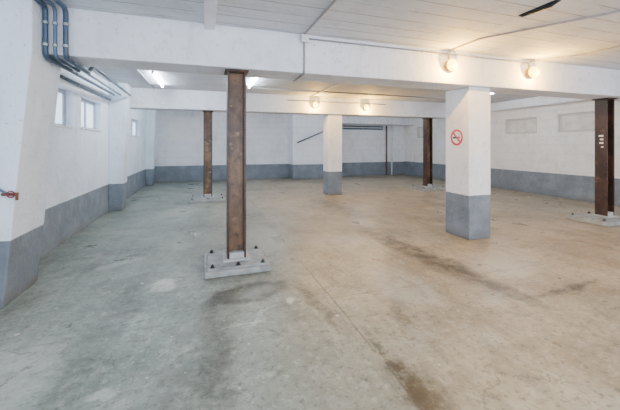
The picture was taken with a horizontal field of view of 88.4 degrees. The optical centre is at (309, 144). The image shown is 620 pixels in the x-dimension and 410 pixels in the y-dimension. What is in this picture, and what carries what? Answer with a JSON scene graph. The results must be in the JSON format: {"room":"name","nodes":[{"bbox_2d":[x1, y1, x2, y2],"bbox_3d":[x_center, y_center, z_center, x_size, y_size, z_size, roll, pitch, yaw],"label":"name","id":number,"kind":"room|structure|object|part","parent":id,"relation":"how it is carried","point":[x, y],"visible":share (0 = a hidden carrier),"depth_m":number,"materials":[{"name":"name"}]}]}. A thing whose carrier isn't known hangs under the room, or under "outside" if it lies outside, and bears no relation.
{"room":"parking garage","nodes":[
{"label":"parking garage","id":0,"kind":"room"},
{"bbox_2d":[0,0,60,308],"bbox_3d":[-2.956,0.041,3.212,0.530,2.919,0.650,0,0,-18],"label":"pilaster","id":1,"kind":"object","parent":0,"point":[29,82],"visible":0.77,"depth_m":3.00,"materials":[{"name":"paint"}]},
{"bbox_2d":[0,189,18,199],"bbox_3d":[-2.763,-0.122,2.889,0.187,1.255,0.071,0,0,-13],"label":"tap","id":2,"kind":"object","parent":1,"relation":"attached to","point":[4,193],"visible":1,"depth_m":2.89,"materials":[{"name":"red metal"}]},
{"bbox_2d":[40,66,144,257],"bbox_3d":[-3.865,0.040,4.729,0.250,2.920,16.400,0,0,-18],"label":"wall","id":3,"kind":"structure","parent":0,"point":[78,181],"depth_m":5.58,"materials":[{"name":"paint"}]},
{"bbox_2d":[54,88,73,127],"bbox_3d":[-3.796,-0.580,4.710,0.170,0.616,1.076,0,0,-18],"label":"window","id":4,"kind":"structure","parent":3,"relation":"in","point":[60,108],"depth_m":5.09,"materials":[{"name":"white glass"}]},
{"bbox_3d":[-3.853,-0.579,4.691,0.010,0.538,0.996,0,0,-18],"label":"pane","id":5,"kind":"part","parent":4,"relation":"part of","materials":[{"name":"white glass"}]},
{"bbox_3d":[-3.853,-0.580,4.691,0.050,0.616,1.076,0,0,-18],"label":"frame","id":6,"kind":"part","parent":4,"relation":"part of","materials":[{"name":"white plastic"}]},
{"bbox_2d":[60,74,110,100],"bbox_3d":[-3.897,-1.020,5.325,0.058,0.060,3.947,0,0,-18],"label":"pipe","id":7,"kind":"object","parent":3,"relation":"attached to","point":[61,76],"visible":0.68,"depth_m":5.54,"materials":[{"name":"grey metal"}]},
{"bbox_2d":[81,98,101,131],"bbox_3d":[-4.258,-0.575,6.116,0.170,0.586,1.116,0,0,-18],"label":"window","id":8,"kind":"structure","parent":3,"relation":"in","point":[87,107],"depth_m":6.25,"materials":[{"name":"white glass"}]},
{"bbox_3d":[-4.315,-0.574,6.097,0.010,0.508,1.036,0,0,-18],"label":"pane","id":9,"kind":"part","parent":8,"relation":"part of","materials":[{"name":"white glass"}]},
{"bbox_3d":[-4.315,-0.575,6.097,0.050,0.586,1.116,0,0,-18],"label":"frame","id":10,"kind":"part","parent":8,"relation":"part of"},
{"bbox_2d":[109,82,129,210],"bbox_3d":[-4.425,0.041,7.424,0.370,2.919,0.370,0,0,-18],"label":"pilaster","id":11,"kind":"object","parent":3,"relation":"attached to","point":[119,106],"visible":0.98,"depth_m":7.25,"materials":[{"name":"paint"}]},
{"bbox_2d":[131,119,136,136],"bbox_3d":[-5.542,-0.525,10.020,0.170,0.546,1.296,0,0,-18],"label":"window","id":12,"kind":"structure","parent":3,"relation":"in","point":[133,122],"depth_m":10.27,"materials":[{"name":"white glass"}]},
{"bbox_3d":[-5.599,-0.524,10.002,0.010,0.468,1.216,0,0,-18],"label":"pane","id":13,"kind":"part","parent":12,"relation":"part of","materials":[{"name":"white glass"}]},
{"bbox_2d":[145,110,155,185],"bbox_3d":[-5.911,0.041,11.847,0.310,2.919,0.400,0,0,-18],"label":"pilaster","id":14,"kind":"object","parent":3,"relation":"attached to","point":[150,115],"visible":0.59,"depth_m":11.66,"materials":[{"name":"paint"}]},
{"bbox_2d":[154,110,403,182],"bbox_3d":[-0.804,0.040,14.499,12.170,2.920,0.250,0,0,-18],"label":"wall","id":15,"kind":"structure","parent":0,"point":[267,135],"depth_m":13.95,"materials":[{"name":"paint"}]},
{"bbox_2d":[342,128,382,129],"bbox_3d":[2.321,-0.780,15.353,2.699,0.080,0.079,0,0,-18],"label":"conduit","id":16,"kind":"object","parent":15,"relation":"attached to","point":[342,128],"visible":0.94,"depth_m":15.46,"materials":[{"name":"grey metal"}]},
{"bbox_2d":[342,125,382,126],"bbox_3d":[2.320,-0.900,15.357,2.699,0.068,0.067,0,0,-18],"label":"conduit","id":17,"kind":"object","parent":15,"relation":"attached to","point":[342,125],"visible":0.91,"depth_m":15.37,"materials":[{"name":"grey metal"}]},
{"bbox_2d":[386,126,386,174],"bbox_3d":[3.796,0.265,15.828,0.080,2.450,0.082,0,0,-18],"label":"downpipe","id":18,"kind":"object","parent":15,"relation":"attached to","point":[386,126],"visible":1,"depth_m":15.80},
{"bbox_2d":[391,126,391,174],"bbox_3d":[4.081,0.265,15.921,0.080,2.450,0.082,0,0,-18],"label":"downpipe","id":19,"kind":"object","parent":15,"relation":"attached to","point":[391,126],"visible":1,"depth_m":15.89,"materials":[{"name":"white metal"}]},
{"bbox_2d":[289,114,323,179],"bbox_3d":[0.147,0.041,14.312,2.080,2.919,0.699,0,0,-18],"label":"wall","id":20,"kind":"structure","parent":0,"point":[306,156],"depth_m":13.88,"materials":[{"name":"paint"}]},
{"bbox_2d":[297,131,322,142],"bbox_3d":[0.167,-0.410,13.900,1.520,0.668,0.058,0,0,-18],"label":"handrail","id":21,"kind":"object","parent":20,"relation":"attached to","point":[322,131],"visible":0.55,"depth_m":13.82,"materials":[{"name":"grey metal"}]},
{"bbox_2d":[0,175,619,409],"bbox_3d":[1.757,1.600,6.710,12.170,0.200,16.650,0,0,-18],"label":"floor","id":22,"kind":"structure","parent":0,"point":[366,300],"depth_m":2.84,"materials":[{"name":"concrete"}]},
{"bbox_2d":[188,110,225,203],"bbox_3d":[-2.770,0.290,8.616,0.940,2.418,0.720,0,0,-18],"label":"steel column","id":23,"kind":"structure","parent":22,"relation":"on","point":[207,197],"depth_m":8.59,"materials":[{"name":"brown metal"}]},
{"bbox_3d":[-2.770,1.419,8.616,0.860,0.020,0.640,0,0,-18],"label":"plate","id":24,"kind":"part","parent":23,"relation":"part of","materials":[{"name":"grey paint"}]},
{"bbox_2d":[204,69,270,278],"bbox_3d":[-0.929,0.290,4.010,0.760,2.418,0.720,0,0,-18],"label":"steel column","id":25,"kind":"structure","parent":22,"relation":"on","point":[237,259],"depth_m":3.99,"materials":[{"name":"brown metal"}]},
{"bbox_3d":[-0.929,1.399,4.010,0.320,0.020,0.300,0,0,-18],"label":"foot plate","id":26,"kind":"part","parent":25,"relation":"part of","materials":[{"name":"grey metal"}]},
{"bbox_3d":[-0.929,-0.909,4.010,0.280,0.020,0.280,0,0,-18],"label":"cap plate","id":27,"kind":"part","parent":25,"relation":"part of","materials":[{"name":"brown metal"}]},
{"bbox_3d":[-0.929,1.419,4.010,0.680,0.020,0.640,0,0,-18],"label":"plate","id":28,"kind":"part","parent":25,"relation":"part of","materials":[{"name":"grey paint"}]},
{"bbox_2d":[323,114,341,194],"bbox_3d":[0.692,0.290,9.791,0.450,2.419,0.430,0,0,-18],"label":"concrete pillar","id":29,"kind":"structure","parent":22,"relation":"on","point":[332,123],"depth_m":9.60,"materials":[{"name":"paint"}]},
{"bbox_2d":[409,118,445,190],"bbox_3d":[3.994,0.290,10.840,0.940,2.418,0.720,0,0,-18],"label":"steel column","id":30,"kind":"structure","parent":22,"relation":"on","point":[427,185],"depth_m":10.79,"materials":[{"name":"metal"}]},
{"bbox_3d":[3.994,1.419,10.840,0.860,0.020,0.640,0,0,-18],"label":"plate","id":31,"kind":"part","parent":30,"relation":"part of","materials":[{"name":"grey paint"}]},
{"bbox_2d":[446,87,489,239],"bbox_3d":[2.628,0.290,5.327,0.440,2.419,0.520,0,0,-18],"label":"concrete pillar","id":32,"kind":"structure","parent":22,"relation":"on","point":[467,108],"depth_m":5.11,"materials":[{"name":"paint"}]},
{"bbox_2d":[451,129,462,145],"bbox_3d":[2.416,-0.125,5.252,0.008,0.276,0.276,0,0,-18],"label":"no smoking sign","id":33,"kind":"object","parent":32,"relation":"attached to","point":[456,135],"visible":1,"depth_m":5.25,"materials":[{"name":"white plastic"}]},
{"bbox_2d":[565,98,619,226],"bbox_3d":[5.766,0.290,6.317,0.960,2.418,0.720,0,0,-18],"label":"steel column","id":34,"kind":"structure","parent":22,"relation":"on","point":[604,214],"depth_m":6.29,"materials":[{"name":"brown metal"}]},
{"bbox_3d":[5.766,1.419,6.317,0.880,0.020,0.640,0,0,-18],"label":"plate","id":35,"kind":"part","parent":34,"relation":"part of","materials":[{"name":"grey paint"}]},
{"bbox_3d":[5.861,1.399,6.348,0.320,0.020,0.300,0,0,-18],"label":"foot plate","id":36,"kind":"part","parent":34,"relation":"part of","materials":[{"name":"grey metal"}]},
{"bbox_3d":[5.861,-0.909,6.348,0.280,0.020,0.280,0,0,-18],"label":"cap plate","id":37,"kind":"part","parent":34,"relation":"part of","materials":[{"name":"brown metal"}]},
{"bbox_2d":[42,0,619,102],"bbox_3d":[1.757,-1.520,6.710,12.170,0.200,16.650,0,0,-18],"label":"ceiling","id":38,"kind":"structure","parent":0,"point":[447,25],"depth_m":3.85,"materials":[{"name":"paint"}]},
{"bbox_2d":[35,0,114,95],"bbox_3d":[-3.270,-1.130,4.398,0.312,0.546,6.015,0,0,-25],"label":"pipe","id":39,"kind":"object","parent":38,"relation":"attached to","point":[45,22],"visible":0.99,"depth_m":3.17,"materials":[{"name":"metal"}]},
{"bbox_2d":[45,0,120,95],"bbox_3d":[-3.136,-1.130,4.446,0.225,0.534,6.014,0,0,-23],"label":"pipe","id":40,"kind":"object","parent":38,"relation":"attached to","point":[54,22],"visible":0.85,"depth_m":3.20,"materials":[{"name":"metal"}]},
{"bbox_2d":[54,0,131,96],"bbox_3d":[-2.981,-1.130,4.496,0.153,0.548,6.008,0,0,-21],"label":"pipe","id":41,"kind":"object","parent":38,"relation":"attached to","point":[65,23],"visible":0.93,"depth_m":3.23,"materials":[{"name":"metal"}]},
{"bbox_2d":[151,71,163,87],"bbox_3d":[-3.229,-1.383,6.781,0.040,0.069,1.560,0,0,-18],"label":"tube light","id":42,"kind":"object","parent":38,"relation":"attached to","point":[152,72],"visible":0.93,"depth_m":6.61,"materials":[{"name":"white glass"}]},
{"bbox_2d":[204,0,217,29],"bbox_3d":[-0.187,-1.379,0.728,0.120,0.079,6.299,0,0,-18],"label":"rib","id":43,"kind":"object","parent":38,"relation":"attached to","point":[210,6],"visible":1,"depth_m":3.28,"materials":[{"name":"paint"}]},
{"bbox_2d":[248,78,256,88],"bbox_3d":[-1.221,-1.383,6.915,0.040,0.069,1.560,0,0,-18],"label":"tube light","id":44,"kind":"object","parent":38,"relation":"attached to","point":[254,79],"visible":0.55,"depth_m":7.07,"materials":[{"name":"white glass"}]},
{"bbox_2d":[130,87,445,118],"bbox_3d":[0.750,-1.169,9.773,11.668,0.499,0.500,0,0,-18],"label":"ceiling beam","id":45,"kind":"structure","parent":38,"relation":"attached to","point":[141,98],"depth_m":9.03,"materials":[{"name":"paint"}]},
{"bbox_2d":[312,102,317,107],"bbox_3d":[0.159,-1.160,9.219,0.196,0.196,0.180,0,0,-18],"label":"lamp","id":46,"kind":"object","parent":45,"relation":"attached to","point":[315,104],"visible":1,"depth_m":9.17,"materials":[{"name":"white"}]},
{"bbox_2d":[287,100,385,104],"bbox_3d":[0.866,-1.270,9.533,3.200,0.024,0.024,0,0,-18],"label":"conduit","id":47,"kind":"object","parent":45,"relation":"attached to","point":[287,100],"visible":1,"depth_m":9.49,"materials":[{"name":"white plastic"}]},
{"bbox_2d":[293,0,336,81],"bbox_3d":[0.437,-1.159,2.512,0.035,0.530,7.500,0,0,-18],"label":"conduit","id":48,"kind":"object","parent":38,"relation":"attached to","point":[333,1],"visible":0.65,"depth_m":3.94,"materials":[{"name":"white plastic"}]},
{"bbox_2d":[310,83,339,96],"bbox_3d":[0.688,-1.406,7.192,0.028,0.028,4.334,0,0,-18],"label":"conduit","id":49,"kind":"object","parent":38,"relation":"attached to","point":[337,83],"visible":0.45,"depth_m":8.03,"materials":[{"name":"white plastic"}]},
{"bbox_2d":[47,5,619,101],"bbox_3d":[2.540,-1.169,5.193,11.129,0.499,0.480,0,0,-18],"label":"ceiling beam","id":50,"kind":"structure","parent":38,"relation":"attached to","point":[96,38],"depth_m":4.07,"materials":[{"name":"paint"}]},
{"bbox_2d":[301,34,308,42],"bbox_3d":[-0.064,-1.350,4.038,0.100,0.100,0.032,0,0,-18],"label":"junction box","id":51,"kind":"object","parent":50,"relation":"attached to","point":[304,37],"visible":1,"depth_m":4.02,"materials":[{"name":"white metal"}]},
{"bbox_2d":[309,38,529,66],"bbox_3d":[1.812,-1.331,4.685,3.850,0.091,0.031,0,0,-18],"label":"conduit","id":52,"kind":"object","parent":50,"relation":"attached to","point":[360,44],"visible":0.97,"depth_m":4.56,"materials":[{"name":"white plastic"}]},
{"bbox_2d":[444,59,457,70],"bbox_3d":[2.098,-1.180,4.698,0.196,0.196,0.180,0,0,-18],"label":"lamp","id":53,"kind":"object","parent":50,"relation":"attached to","point":[452,64],"visible":1,"depth_m":4.66,"materials":[{"name":"white glass"}]},
{"bbox_2d":[525,66,538,78],"bbox_3d":[3.655,-1.190,5.211,0.196,0.196,0.180,0,0,-18],"label":"lamp","id":54,"kind":"object","parent":50,"relation":"attached to","point":[533,72],"visible":1,"depth_m":5.18,"materials":[{"name":"white glass"}]},
{"bbox_3d":[3.657,-1.190,5.207,0.160,0.176,0.136,0,0,-18],"label":"glass globe","id":55,"kind":"part","parent":54,"relation":"part of","materials":[{"name":"white glass"}]},
{"bbox_2d":[250,87,445,98],"bbox_3d":[1.534,-1.404,8.561,6.162,0.028,0.521,0,0,-18],"label":"conduit","id":56,"kind":"object","parent":38,"relation":"attached to","point":[250,87],"visible":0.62,"depth_m":8.61,"materials":[{"name":"white plastic"}]},
{"bbox_2d":[342,116,413,125],"bbox_3d":[3.039,-1.194,15.183,3.939,0.449,0.849,0,0,-18],"label":"soffit","id":57,"kind":"structure","parent":38,"relation":"attached to","point":[346,120],"depth_m":14.83,"materials":[{"name":"paint"}]},
{"bbox_2d":[448,10,619,59],"bbox_3d":[3.467,-1.349,2.599,0.580,0.137,5.161,0,0,-29],"label":"conduit","id":58,"kind":"object","parent":38,"relation":"attached to","point":[618,11],"visible":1,"depth_m":3.82,"materials":[{"name":"white plastic"}]},
{"bbox_2d":[518,0,560,16],"bbox_3d":[2.369,-1.397,3.296,0.060,0.045,0.418,0,0,-18],"label":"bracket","id":59,"kind":"object","parent":38,"relation":"attached to","point":[552,3],"visible":1,"depth_m":3.26,"materials":[{"name":"black metal"}]},
{"bbox_2d":[490,96,591,111],"bbox_3d":[6.895,-1.290,9.204,0.349,0.259,4.418,0,0,-18],"label":"beam","id":60,"kind":"structure","parent":38,"relation":"attached to","point":[538,101],"depth_m":9.58,"materials":[{"name":"paint"}]},
{"bbox_2d":[530,45,619,61],"bbox_3d":[4.869,-1.393,3.032,0.466,0.048,5.103,0,0,-24],"label":"conduit","id":61,"kind":"object","parent":38,"relation":"attached to","point":[619,45],"visible":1,"depth_m":5.01,"materials":[{"name":"white plastic"}]},
{"bbox_2d":[404,100,619,206],"bbox_3d":[7.458,0.040,8.452,0.250,2.920,16.400,0,0,-18],"label":"wall","id":62,"kind":"structure","parent":0,"point":[549,161],"depth_m":9.67,"materials":[{"name":"paint"}]},
{"bbox_2d":[417,127,422,137],"bbox_3d":[5.295,-0.600,14.873,0.050,0.516,0.846,0,0,-18],"label":"window","id":63,"kind":"structure","parent":62,"relation":"in","point":[419,129],"depth_m":15.10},
{"bbox_3d":[5.295,-0.599,14.873,0.010,0.438,0.766,0,0,-18],"label":"pane","id":64,"kind":"part","parent":63,"relation":"part of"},
{"bbox_2d":[506,117,536,133],"bbox_3d":[6.811,-0.610,10.261,0.050,0.496,1.096,0,0,-18],"label":"window","id":65,"kind":"structure","parent":62,"relation":"in","point":[521,125],"depth_m":10.24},
{"bbox_3d":[6.811,-0.609,10.261,0.010,0.418,1.016,0,0,-18],"label":"pane","id":66,"kind":"part","parent":65,"relation":"part of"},
{"bbox_2d":[559,111,594,131],"bbox_3d":[7.322,-0.620,8.707,0.050,0.516,0.966,0,0,-18],"label":"window","id":67,"kind":"structure","parent":62,"relation":"in","point":[583,121],"depth_m":8.72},
{"bbox_3d":[7.322,-0.619,8.707,0.010,0.438,0.886,0,0,-18],"label":"pane","id":68,"kind":"part","parent":67,"relation":"part of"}
]}

